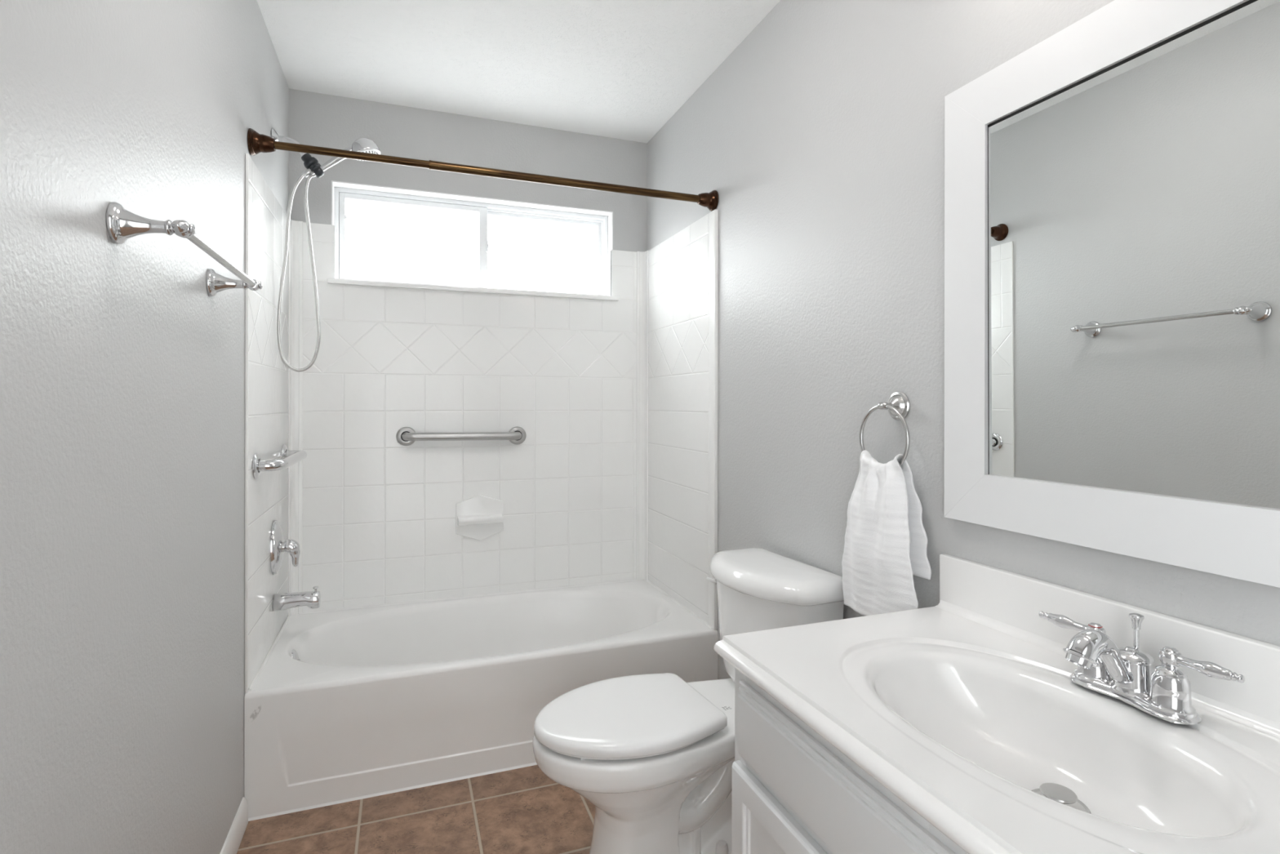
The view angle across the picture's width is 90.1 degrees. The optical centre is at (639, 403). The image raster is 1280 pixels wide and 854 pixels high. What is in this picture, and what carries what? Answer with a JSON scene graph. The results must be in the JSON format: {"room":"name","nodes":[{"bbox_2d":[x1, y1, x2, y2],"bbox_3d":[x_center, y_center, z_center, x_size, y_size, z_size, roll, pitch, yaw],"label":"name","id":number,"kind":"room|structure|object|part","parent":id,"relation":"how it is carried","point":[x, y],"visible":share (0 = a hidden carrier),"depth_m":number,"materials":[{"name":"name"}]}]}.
{"room":"bathroom","nodes":[
{"label":"bathroom","id":0,"kind":"room"},
{"bbox_2d":[0,0,288,853],"bbox_3d":[-0.887,-0.025,0.985,0.120,2.455,3.530,0,0,-20],"label":"wall","id":1,"kind":"structure","parent":0,"point":[122,378],"depth_m":1.05,"materials":[{"name":"grey paint"}]},
{"bbox_2d":[106,201,262,296],"bbox_3d":[-0.874,-0.286,1.280,0.108,0.065,0.595,0,0,-20],"label":"towel bar","id":2,"kind":"object","parent":1,"relation":"attached to","point":[122,224],"visible":1,"depth_m":1.03,"materials":[{"name":"silver metal"}]},
{"bbox_3d":[-0.782,-0.286,1.032,0.108,0.065,0.065,0,0,-20],"label":"post","id":3,"kind":"part","parent":2,"relation":"part of","materials":[{"name":"silver metal"}]},
{"bbox_3d":[-0.965,-0.286,1.529,0.108,0.065,0.065,0,0,-20],"label":"post","id":4,"kind":"part","parent":2,"relation":"part of","materials":[{"name":"silver metal"}]},
{"bbox_2d":[219,796,248,853],"bbox_3d":[-0.690,1.165,0.639,0.013,0.076,2.543,0,0,-20],"label":"baseboard","id":5,"kind":"structure","parent":1,"relation":"attached to","point":[236,833],"depth_m":1.73,"materials":[{"name":"white"}]},
{"bbox_2d":[271,128,324,177],"bbox_3d":[-1.203,-0.878,2.254,0.164,0.160,0.066,0,0,-20],"label":"holder","id":6,"kind":"object","parent":1,"relation":"attached to","point":[311,163],"visible":0.8,"depth_m":2.25,"materials":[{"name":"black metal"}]},
{"bbox_2d":[302,168,311,177],"bbox_3d":[-1.169,-0.820,2.260,0.047,0.044,0.023,0,0,-32],"label":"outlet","id":7,"kind":"object","parent":6,"relation":"attached to","point":[308,171],"depth_m":2.25,"materials":[{"name":"silver metal"}]},
{"bbox_2d":[276,137,380,372],"bbox_3d":[-1.105,-0.536,2.276,0.335,0.848,0.100,0,0,-20],"label":"shower","id":8,"kind":"object","parent":6,"relation":"attached to","point":[362,144],"visible":0.96,"depth_m":2.25,"materials":[{"name":"silver metal"}]},
{"bbox_3d":[-1.092,-0.866,2.280,0.151,0.131,0.035,0,0,-20],"label":"handle","id":9,"kind":"part","parent":8,"relation":"part of","materials":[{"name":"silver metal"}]},
{"bbox_2d":[247,128,718,211],"bbox_3d":[-0.440,-0.770,2.150,1.524,0.092,0.077,0,0,-19],"label":"shower curtain rod","id":10,"kind":"object","parent":1,"relation":"attached to","point":[257,143],"visible":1,"depth_m":2.10,"materials":[{"name":"brown metal"}]},
{"bbox_2d":[236,764,595,853],"bbox_3d":[-0.118,1.244,1.270,1.764,0.080,3.530,0,0,-20],"label":"floor","id":11,"kind":"structure","parent":0,"point":[522,810],"depth_m":1.83,"materials":[{"name":"brown tile"}]},
{"bbox_2d":[244,579,718,821],"bbox_3d":[-0.554,1.020,2.451,1.522,0.366,0.750,0,0,-20],"label":"bathtub","id":12,"kind":"object","parent":11,"relation":"on","point":[349,704],"visible":0.84,"depth_m":2.10,"materials":[{"name":"white ceramic"}]},
{"bbox_3d":[-1.197,0.889,2.218,0.024,0.068,0.070,0,0,-20],"label":"overflow plate","id":13,"kind":"part","parent":12,"relation":"part of","materials":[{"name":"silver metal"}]},
{"bbox_2d":[244,153,718,693],"bbox_3d":[-0.565,0.057,2.484,1.523,1.560,0.806,0,0,-20],"label":"tub surround","id":14,"kind":"object","parent":12,"relation":"on","point":[613,477],"visible":0.96,"depth_m":2.70,"materials":[{"name":"white plastic"}]},
{"bbox_3d":[-1.136,0.056,1.845,0.008,1.558,0.004,0,0,-20],"label":"edge trim","id":15,"kind":"part","parent":14,"relation":"part of","materials":[{"name":"white plastic"}]},
{"bbox_3d":[-1.265,0.056,2.194,0.008,1.558,0.740,0,0,-20],"label":"panel","id":16,"kind":"part","parent":14,"relation":"part of","materials":[{"name":"white tile"}]},
{"bbox_2d":[252,444,306,479],"bbox_3d":[-1.207,0.189,2.171,0.084,0.080,0.558,0,0,-20],"label":"grab bar","id":17,"kind":"object","parent":14,"relation":"attached to","point":[289,457],"visible":1,"depth_m":1.96,"materials":[{"name":"silver metal"}]},
{"bbox_2d":[270,520,300,574],"bbox_3d":[-1.230,0.498,2.227,0.081,0.188,0.136,0,0,-20],"label":"shower valve","id":18,"kind":"object","parent":14,"relation":"attached to","point":[277,544],"visible":1,"depth_m":2.20,"materials":[{"name":"silver metal"}]},
{"bbox_3d":[-1.215,0.521,2.232,0.049,0.096,0.047,0,0,-20],"label":"lever handle","id":19,"kind":"part","parent":18,"relation":"part of","materials":[{"name":"silver metal"}]},
{"bbox_3d":[-1.358,0.055,2.518,0.044,1.560,0.040,0,0,-20],"label":"corner trim","id":20,"kind":"part","parent":14,"relation":"part of","materials":[{"name":"white plastic"}]},
{"bbox_2d":[272,586,320,611],"bbox_3d":[-1.204,0.686,2.244,0.142,0.077,0.056,0,0,-20],"label":"tub spout","id":21,"kind":"object","parent":14,"relation":"attached to","point":[282,601],"visible":1,"depth_m":2.23,"materials":[{"name":"silver metal"}]},
{"bbox_3d":[-1.150,0.659,2.264,0.019,0.023,0.019,0,0,-20],"label":"diverter knob","id":22,"kind":"part","parent":21,"relation":"part of","materials":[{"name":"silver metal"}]},
{"bbox_2d":[395,426,526,445],"bbox_3d":[-0.751,0.139,2.727,0.542,0.084,0.067,0,0,-20],"label":"grab bar","id":23,"kind":"object","parent":14,"relation":"attached to","point":[405,436],"visible":1,"depth_m":2.69,"materials":[{"name":"silver metal"}]},
{"bbox_3d":[-0.680,0.057,2.797,1.500,1.558,0.014,0,0,-20],"label":"panel","id":24,"kind":"part","parent":14,"relation":"part of","materials":[{"name":"white tile"}]},
{"bbox_3d":[-0.696,0.496,2.778,0.200,0.197,0.014,0,0,-20],"label":"soap dish","id":25,"kind":"part","parent":14,"relation":"part of","materials":[{"name":"white"}]},
{"bbox_2d":[457,513,503,525],"bbox_3d":[-0.688,0.492,2.755,0.188,0.067,0.052,0,0,-20],"label":"soap shelf","id":26,"kind":"object","parent":14,"relation":"attached to","point":[464,519],"depth_m":2.75,"materials":[{"name":"white"}]},
{"bbox_3d":[0.011,0.057,3.024,0.044,1.560,0.040,0,0,-20],"label":"corner trim","id":27,"kind":"part","parent":14,"relation":"part of","materials":[{"name":"white plastic"}]},
{"bbox_3d":[0.154,0.058,2.718,0.012,1.558,0.740,0,0,-20],"label":"panel","id":28,"kind":"part","parent":14,"relation":"part of","materials":[{"name":"white tile"}]},
{"bbox_3d":[0.274,0.059,2.392,0.014,1.558,0.052,0,0,-20],"label":"edge trim","id":29,"kind":"part","parent":14,"relation":"part of","materials":[{"name":"white plastic"}]},
{"bbox_2d":[532,546,844,853],"bbox_3d":[0.099,0.828,1.694,0.783,0.754,0.462,0,0,-24],"label":"toilet","id":30,"kind":"object","parent":11,"relation":"on","point":[653,754],"visible":0.67,"depth_m":1.57,"materials":[{"name":"white glazed porcelain"},{"name":"white plastic"},{"name":"chrome"}]},
{"bbox_3d":[-0.042,0.797,1.605,0.432,0.008,0.346,0,0,-24],"label":"seat","id":31,"kind":"part","parent":30,"relation":"part of","materials":[{"name":"white plastic"}]},
{"bbox_3d":[-0.042,0.776,1.605,0.452,0.034,0.366,0,0,-24],"label":"lid","id":32,"kind":"part","parent":30,"relation":"part of","materials":[{"name":"white plastic"}]},
{"bbox_3d":[0.104,1.006,1.675,0.776,0.397,0.373,0,0,-24],"label":"bowl","id":33,"kind":"part","parent":30,"relation":"part of","materials":[{"name":"white ceramic"}]},
{"bbox_3d":[0.219,0.542,1.960,0.011,0.011,0.043,0,0,-35],"label":"flush lever","id":34,"kind":"part","parent":30,"relation":"part of","materials":[{"name":"white plastic"}]},
{"bbox_3d":[0.347,0.478,1.803,0.242,0.054,0.462,0,0,-24],"label":"tank lid","id":35,"kind":"part","parent":30,"relation":"part of","materials":[{"name":"white ceramic"}]},
{"bbox_3d":[0.355,0.655,1.807,0.224,0.300,0.426,0,0,-24],"label":"tank","id":36,"kind":"part","parent":30,"relation":"part of","materials":[{"name":"white ceramic"}]},
{"bbox_2d":[731,667,968,853],"bbox_3d":[0.562,0.834,0.845,0.542,0.742,0.886,0,0,-20],"label":"vanity cabinet","id":37,"kind":"object","parent":11,"relation":"on","point":[794,792],"visible":0.52,"depth_m":0.95,"materials":[{"name":"white paint"}]},
{"bbox_3d":[0.243,0.866,0.958,0.020,0.441,0.418,0,0,-20],"label":"door","id":38,"kind":"part","parent":37,"relation":"part of","materials":[{"name":"white paint"}]},
{"bbox_2d":[714,553,1279,853],"bbox_3d":[0.555,0.459,0.843,0.556,0.277,0.919,0,0,-20],"label":"countertop","id":39,"kind":"structure","parent":37,"relation":"on","point":[967,708],"depth_m":0.93,"materials":[{"name":"white stone"}]},
{"bbox_2d":[1038,610,1244,724],"bbox_3d":[0.714,0.369,0.933,0.207,0.121,0.186,0,0,27],"label":"sink faucet","id":40,"kind":"object","parent":39,"relation":"on","point":[1127,674],"visible":1,"depth_m":0.90,"materials":[{"name":"silver metal"}]},
{"bbox_3d":[0.680,0.350,1.026,0.020,0.020,0.076,0,0,-28],"label":"lever","id":41,"kind":"part","parent":40,"relation":"part of","materials":[{"name":"silver metal"}]},
{"bbox_3d":[0.702,0.380,0.984,0.053,0.082,0.053,0,0,-20],"label":"handle","id":42,"kind":"part","parent":40,"relation":"part of","materials":[{"name":"silver metal"}]},
{"bbox_3d":[0.662,0.366,0.915,0.120,0.088,0.038,0,0,-20],"label":"spout","id":43,"kind":"part","parent":40,"relation":"part of","materials":[{"name":"silver metal"}]},
{"bbox_3d":[0.720,0.423,0.936,0.062,0.013,0.168,0,0,-20],"label":"plate","id":44,"kind":"part","parent":40,"relation":"part of","materials":[{"name":"silver metal"}]},
{"bbox_3d":[0.731,0.336,0.940,0.018,0.053,0.018,0,0,-20],"label":"lift rod","id":45,"kind":"part","parent":40,"relation":"part of","materials":[{"name":"silver metal"}]},
{"bbox_3d":[0.738,0.380,0.888,0.053,0.082,0.053,0,0,-20],"label":"handle","id":46,"kind":"part","parent":40,"relation":"part of","materials":[{"name":"silver metal"}]},
{"bbox_3d":[0.751,0.350,0.843,0.020,0.020,0.076,0,0,-20],"label":"lever","id":47,"kind":"part","parent":40,"relation":"part of","materials":[{"name":"silver metal"}]},
{"bbox_2d":[288,88,647,252],"bbox_3d":[-0.705,-0.025,2.865,1.524,2.455,0.130,0,0,-20],"label":"wall","id":48,"kind":"structure","parent":0,"point":[315,119],"depth_m":2.77,"materials":[{"name":"grey paint"}]},
{"bbox_2d":[327,180,618,301],"bbox_3d":[-0.702,-0.694,2.844,1.230,0.422,0.165,0,0,-20],"label":"window","id":49,"kind":"structure","parent":48,"relation":"in","point":[604,224],"depth_m":2.83,"materials":[{"name":"white paint"}]},
{"bbox_3d":[-0.974,-0.693,2.779,0.606,0.379,0.023,0,0,-20],"label":"sliding sash","id":50,"kind":"part","parent":49,"relation":"part of","materials":[{"name":"white glass"}]},
{"bbox_3d":[-0.693,-0.493,2.819,1.230,0.020,0.112,0,0,-20],"label":"sill","id":51,"kind":"part","parent":49,"relation":"part of","materials":[{"name":"white"}]},
{"bbox_3d":[-0.462,-0.690,2.999,0.580,0.375,0.022,0,0,-20],"label":"fixed sash","id":52,"kind":"part","parent":49,"relation":"part of","materials":[{"name":"white glass"}]},
{"bbox_2d":[257,0,780,142],"bbox_3d":[-0.114,-1.301,1.270,1.764,0.100,3.530,0,0,-20],"label":"ceiling","id":53,"kind":"structure","parent":0,"point":[621,69],"depth_m":2.28,"materials":[{"name":"white paint"}]},
{"bbox_2d":[646,0,1279,679],"bbox_3d":[0.655,-0.022,1.555,0.120,2.455,3.530,0,0,-20],"label":"wall","id":54,"kind":"structure","parent":0,"point":[820,138],"depth_m":1.70,"materials":[{"name":"grey paint"}]},
{"bbox_2d":[859,391,910,466],"bbox_3d":[0.584,0.067,1.494,0.054,0.192,0.162,0,0,-20],"label":"towel ring","id":55,"kind":"object","parent":54,"relation":"attached to","point":[898,404],"visible":0.93,"depth_m":1.48,"materials":[{"name":"grey metal"}]},
{"bbox_2d":[841,449,931,616],"bbox_3d":[0.559,0.308,1.489,0.070,0.391,0.248,0,0,-20],"label":"hand towel","id":56,"kind":"object","parent":55,"relation":"hanging from","point":[886,544],"visible":0.98,"depth_m":1.44,"materials":[{"name":"white fabric"}]},
{"bbox_2d":[934,553,1279,737],"bbox_3d":[0.800,0.376,0.933,0.035,0.110,0.919,0,0,-20],"label":"backsplash","id":57,"kind":"structure","parent":54,"relation":"attached to","point":[1004,601],"depth_m":1.02,"materials":[{"name":"white stone"}]},
{"bbox_2d":[944,0,1279,587],"bbox_3d":[0.807,-0.204,0.935,0.023,0.887,0.887,0,0,-20],"label":"wall mirror","id":58,"kind":"object","parent":54,"relation":"attached to","point":[1112,185],"visible":1,"depth_m":1.02,"materials":[{"name":"white wood"}]},
{"bbox_3d":[0.807,-0.598,0.935,0.023,0.100,0.887,0,0,-20],"label":"frame rail","id":59,"kind":"part","parent":58,"relation":"part of","materials":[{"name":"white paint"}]},
{"bbox_3d":[0.806,0.189,0.935,0.023,0.100,0.887,0,0,-20],"label":"frame rail","id":60,"kind":"part","parent":58,"relation":"part of","materials":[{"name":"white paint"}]}
]}

